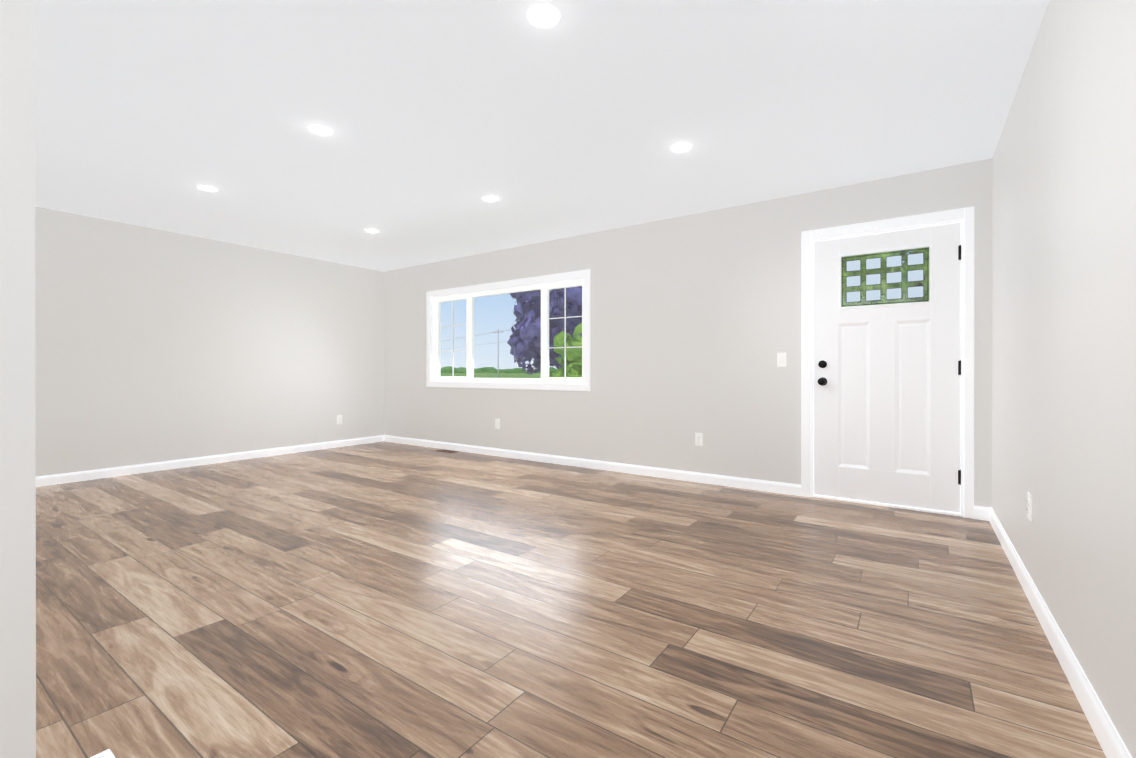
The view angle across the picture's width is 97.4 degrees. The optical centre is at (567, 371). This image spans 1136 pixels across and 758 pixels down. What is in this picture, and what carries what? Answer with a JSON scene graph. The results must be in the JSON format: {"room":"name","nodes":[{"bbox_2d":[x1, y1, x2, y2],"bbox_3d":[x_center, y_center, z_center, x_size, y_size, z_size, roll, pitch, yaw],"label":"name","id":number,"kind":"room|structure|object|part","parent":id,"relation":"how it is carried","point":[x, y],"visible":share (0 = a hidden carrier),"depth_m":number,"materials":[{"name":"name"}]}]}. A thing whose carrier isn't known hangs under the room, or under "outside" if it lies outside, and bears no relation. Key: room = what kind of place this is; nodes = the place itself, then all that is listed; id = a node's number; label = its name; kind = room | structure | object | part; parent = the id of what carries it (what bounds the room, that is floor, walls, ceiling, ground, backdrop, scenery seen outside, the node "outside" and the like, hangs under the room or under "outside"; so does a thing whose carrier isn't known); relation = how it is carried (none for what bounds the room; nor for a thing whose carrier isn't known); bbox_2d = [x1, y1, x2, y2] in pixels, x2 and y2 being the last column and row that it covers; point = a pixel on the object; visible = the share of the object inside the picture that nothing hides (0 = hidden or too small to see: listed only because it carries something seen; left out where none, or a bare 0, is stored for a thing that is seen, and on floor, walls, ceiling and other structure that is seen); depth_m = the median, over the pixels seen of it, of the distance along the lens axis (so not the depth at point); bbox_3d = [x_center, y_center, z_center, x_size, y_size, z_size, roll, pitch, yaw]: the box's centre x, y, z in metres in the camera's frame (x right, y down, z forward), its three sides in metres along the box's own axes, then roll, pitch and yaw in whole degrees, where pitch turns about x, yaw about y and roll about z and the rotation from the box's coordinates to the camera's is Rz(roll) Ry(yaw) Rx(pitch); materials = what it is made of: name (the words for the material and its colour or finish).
{"room":"empty living room","nodes":[
{"label":"empty living room","id":0,"kind":"room"},
{"bbox_2d":[0,0,35,757],"bbox_3d":[-3.079,-0.216,2.308,4.870,2.440,0.140,0,0,35],"label":"wall","id":1,"kind":"structure","parent":0,"point":[16,687],"depth_m":0.95,"materials":[{"name":"white paint"}]},
{"bbox_2d":[35,206,383,476],"bbox_3d":[-3.941,-0.221,5.454,0.140,2.440,4.320,0,0,35],"label":"wall","id":2,"kind":"structure","parent":0,"point":[152,345],"depth_m":5.25,"materials":[{"name":"white paint"}]},
{"bbox_2d":[36,435,383,486],"bbox_3d":[-3.838,0.955,5.470,0.014,0.088,4.180,0,0,35],"label":"baseboard","id":3,"kind":"structure","parent":2,"relation":"attached to","point":[47,480],"depth_m":5.25,"materials":[{"name":"white paint"}]},
{"bbox_2d":[337,415,341,423],"bbox_3d":[-3.034,0.637,6.628,0.010,0.115,0.070,0,0,35],"label":"electrical outlet","id":4,"kind":"object","parent":2,"relation":"attached to","point":[339,419],"visible":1,"depth_m":6.62,"materials":[{"name":"white plastic"}]},
{"bbox_2d":[35,0,1048,271],"bbox_3d":[-1.892,-1.486,2.405,6.985,0.100,7.260,0,0,35],"label":"ceiling","id":5,"kind":"structure","parent":0,"point":[441,118],"depth_m":2.73,"materials":[{"name":"white paint"}]},
{"bbox_2d":[197,185,217,191],"bbox_3d":[-2.824,-1.435,3.907,0.136,0.008,0.136,0,0,35],"label":"recessed light","id":6,"kind":"object","parent":5,"relation":"in","point":[207,188],"visible":0.96,"depth_m":3.90,"materials":[{"name":"white plastic"}]},
{"bbox_2d":[308,124,332,135],"bbox_3d":[-1.469,-1.433,2.964,0.136,0.008,0.136,0,0,35],"label":"recessed light","id":7,"kind":"object","parent":5,"relation":"in","point":[321,130],"visible":1,"depth_m":2.96,"materials":[{"name":"white plastic"}]},
{"bbox_2d":[365,229,378,232],"bbox_3d":[-2.001,-1.436,5.089,0.136,0.008,0.136,0,0,35],"label":"recessed light","id":8,"kind":"object","parent":5,"relation":"in","point":[371,230],"visible":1,"depth_m":5.07,"materials":[{"name":"white plastic"}]},
{"bbox_2d":[482,196,497,201],"bbox_3d":[-0.647,-1.435,4.146,0.136,0.008,0.136,0,0,35],"label":"recessed light","id":9,"kind":"object","parent":5,"relation":"in","point":[489,198],"visible":1,"depth_m":4.13,"materials":[{"name":"white plastic"}]},
{"bbox_2d":[527,3,559,27],"bbox_3d":[-0.099,-1.432,2.010,0.136,0.008,0.136,0,0,35],"label":"recessed light","id":10,"kind":"object","parent":5,"relation":"in","point":[542,15],"visible":1,"depth_m":2.00,"materials":[{"name":"white plastic"}]},
{"bbox_2d":[670,142,691,152],"bbox_3d":[0.724,-1.433,3.192,0.136,0.008,0.136,0,0,35],"label":"recessed light","id":11,"kind":"object","parent":5,"relation":"in","point":[680,147],"visible":1,"depth_m":3.18,"materials":[{"name":"white plastic"}]},
{"bbox_2d":[36,441,1105,757],"bbox_3d":[-1.892,1.054,2.409,6.985,0.100,7.260,0,0,35],"label":"floor","id":12,"kind":"structure","parent":0,"point":[382,599],"depth_m":2.01,"materials":[{"name":"brown wood"}]},
{"bbox_2d":[90,749,115,757],"bbox_3d":[-1.135,1.003,1.182,0.300,0.006,0.140,0,0,35],"label":"floor vent","id":13,"kind":"object","parent":12,"relation":"in","point":[107,753],"visible":1,"depth_m":1.30,"materials":[{"name":"white metal"}]},
{"bbox_2d":[436,449,457,452],"bbox_3d":[-1.526,0.995,6.282,0.280,0.006,0.115,0,0,35],"label":"floor vent","id":14,"kind":"object","parent":12,"relation":"in","point":[445,450],"visible":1,"depth_m":6.29,"materials":[{"name":"brown metal"}]},
{"bbox_2d":[384,158,991,507],"bbox_3d":[0.142,-0.221,5.329,6.985,2.440,0.140,0,0,35],"label":"wall","id":15,"kind":"structure","parent":0,"point":[695,323],"depth_m":4.60,"materials":[{"name":"white paint"}]},
{"bbox_2d":[495,419,499,428],"bbox_3d":[-0.838,0.618,5.922,0.070,0.115,0.010,0,0,35],"label":"outlet","id":16,"kind":"object","parent":15,"relation":"attached to","point":[497,421],"visible":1,"depth_m":5.92,"materials":[{"name":"white plastic"}]},
{"bbox_2d":[427,270,589,390],"bbox_3d":[-0.791,-0.432,5.952,2.560,1.260,0.133,0,0,35],"label":"window","id":17,"kind":"structure","parent":15,"relation":"in","point":[543,282],"depth_m":5.82,"materials":[{"name":"white paint"}]},
{"bbox_3d":[-1.492,-0.433,6.476,0.534,0.982,0.014,0,0,35],"label":"window muntin","id":18,"kind":"part","parent":17,"relation":"part of","materials":[{"name":"white plastic"}]},
{"bbox_3d":[-0.778,-0.432,5.971,2.350,1.050,0.057,0,0,35],"label":"window sashes","id":19,"kind":"part","parent":17,"relation":"part of","materials":[{"name":"white plastic"}]},
{"bbox_3d":[-0.775,-0.432,5.977,2.290,1.018,0.006,0,0,35],"label":"glass","id":20,"kind":"part","parent":17,"relation":"part of","materials":[{"name":"clear glass"}]},
{"bbox_3d":[-0.031,-0.431,5.459,0.469,0.982,0.014,0,0,35],"label":"window muntin","id":21,"kind":"part","parent":17,"relation":"part of","materials":[{"name":"white plastic"}]},
{"bbox_2d":[384,435,800,495],"bbox_3d":[-0.385,0.955,5.604,5.528,0.088,0.014,0,0,35],"label":"baseboard","id":22,"kind":"structure","parent":15,"relation":"attached to","point":[761,485],"depth_m":4.96,"materials":[{"name":"white paint"}]},
{"bbox_2d":[695,433,702,445],"bbox_3d":[1.185,0.610,4.513,0.070,0.115,0.010,0,0,35],"label":"electrical outlet","id":23,"kind":"object","parent":15,"relation":"attached to","point":[698,439],"visible":1,"depth_m":4.51,"materials":[{"name":"white plastic"}]},
{"bbox_2d":[777,353,785,366],"bbox_3d":[1.761,-0.099,4.110,0.070,0.115,0.012,0,0,35],"label":"light switch","id":24,"kind":"object","parent":15,"relation":"attached to","point":[781,358],"visible":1,"depth_m":4.11,"materials":[{"name":"white plastic"}]},
{"bbox_2d":[801,207,973,518],"bbox_3d":[2.323,-0.062,3.708,1.082,2.128,0.096,0,0,35],"label":"door","id":25,"kind":"structure","parent":15,"relation":"in","point":[965,214],"depth_m":3.69,"materials":[{"name":"white paint"}]},
{"bbox_3d":[1.997,0.009,3.922,0.066,0.201,0.075,0,0,35],"label":"knob","id":26,"kind":"part","parent":25,"relation":"part of","materials":[{"name":"black metal"}]},
{"bbox_3d":[2.360,-0.698,3.731,0.542,0.377,0.004,0,0,35],"label":"door glass came","id":27,"kind":"part","parent":25,"relation":"part of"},
{"bbox_3d":[2.360,-0.698,3.731,0.489,0.320,0.002,0,0,35],"label":"door glass bevels","id":28,"kind":"part","parent":25,"relation":"part of","materials":[{"name":"glass"}]},
{"bbox_3d":[2.363,-0.698,3.735,0.561,0.396,0.005,0,0,35],"label":"glass","id":29,"kind":"part","parent":25,"relation":"part of","materials":[{"name":"glass"}]},
{"bbox_2d":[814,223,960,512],"bbox_3d":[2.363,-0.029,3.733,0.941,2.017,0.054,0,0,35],"label":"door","id":30,"kind":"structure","parent":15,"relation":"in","point":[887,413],"depth_m":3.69,"materials":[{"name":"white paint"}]},
{"bbox_3d":[2.724,-0.051,3.456,0.032,1.666,0.013,0,0,35],"label":"door hinges","id":31,"kind":"part","parent":30,"relation":"part of","materials":[{"name":"black metal"}]},
{"bbox_2d":[811,219,963,516],"bbox_3d":[2.382,-0.029,3.776,0.968,2.062,0.151,0,0,35],"label":"door frame","id":32,"kind":"structure","parent":15,"relation":"attached to","point":[961,513],"depth_m":3.62,"materials":[{"name":"white paint"}]},
{"bbox_2d":[974,506,990,520],"bbox_3d":[2.810,0.958,3.380,0.096,0.088,0.014,0,0,35],"label":"baseboard","id":33,"kind":"structure","parent":15,"relation":"attached to","point":[981,513],"depth_m":3.38,"materials":[{"name":"white paint"}]},
{"bbox_2d":[992,0,1135,757],"bbox_3d":[0.917,-0.213,0.452,0.140,2.440,6.980,0,0,35],"label":"wall","id":34,"kind":"structure","parent":0,"point":[1064,306],"depth_m":1.62,"materials":[{"name":"white paint"}]},
{"bbox_2d":[1027,492,1031,520],"bbox_3d":[2.070,0.604,2.240,0.010,0.115,0.070,0,0,35],"label":"electrical outlet","id":35,"kind":"object","parent":34,"relation":"attached to","point":[1029,505],"visible":0.98,"depth_m":2.22,"materials":[{"name":"white plastic"}]},
{"bbox_2d":[989,508,1131,757],"bbox_3d":[0.854,0.963,0.498,0.014,0.088,6.980,0,0,35],"label":"baseboard","id":36,"kind":"structure","parent":34,"relation":"attached to","point":[1111,742],"depth_m":1.63,"materials":[{"name":"white paint"}]},
{"label":"outside","id":37,"kind":"structure","parent":0,"visible":0},
{"bbox_2d":[440,373,554,377],"bbox_3d":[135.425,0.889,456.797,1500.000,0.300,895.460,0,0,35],"label":"lawn","id":38,"kind":"structure","parent":37,"point":[507,375],"depth_m":165.83,"materials":[{"name":"green plant"}]},
{"bbox_2d":[441,329,515,377],"bbox_3d":[-11.767,-2.975,84.065,0.936,8.600,131.848,0,0,-33],"label":"pole","id":39,"kind":"object","parent":38,"relation":"on","point":[488,343],"depth_m":84.02,"materials":[{"name":"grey wood"}]},
{"bbox_2d":[440,366,555,372],"bbox_3d":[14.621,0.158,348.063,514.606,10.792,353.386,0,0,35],"label":"hedge","id":40,"kind":"object","parent":38,"relation":"on","point":[486,369],"depth_m":395.22,"materials":[{"name":"green plant"}]},
{"bbox_2d":[507,286,581,373],"bbox_3d":[0.100,-1.788,21.053,5.367,6.624,5.219,0,0,35],"label":"tree","id":41,"kind":"object","parent":38,"relation":"on","point":[553,311],"depth_m":19.50,"materials":[{"name":"purple plant"}]},
{"bbox_2d":[549,322,581,376],"bbox_3d":[0.739,-0.035,15.197,2.537,3.137,2.345,0,0,35],"label":"tree","id":42,"kind":"object","parent":38,"relation":"on","point":[569,361],"depth_m":14.90,"materials":[{"name":"green plant"}]},
{"bbox_3d":[6.428,-1.257,10.709,4.440,5.596,4.424,0,0,35],"label":"trunk","id":43,"kind":"object","parent":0,"visible":0},
{"bbox_2d":[841,247,928,306],"bbox_3d":[6.269,-2.043,10.646,7.468,8.718,8.215,0,0,35],"label":"trees","id":44,"kind":"object","parent":43,"relation":"attached to","point":[906,268],"depth_m":8.55,"materials":[{"name":"green plant"}]}
]}

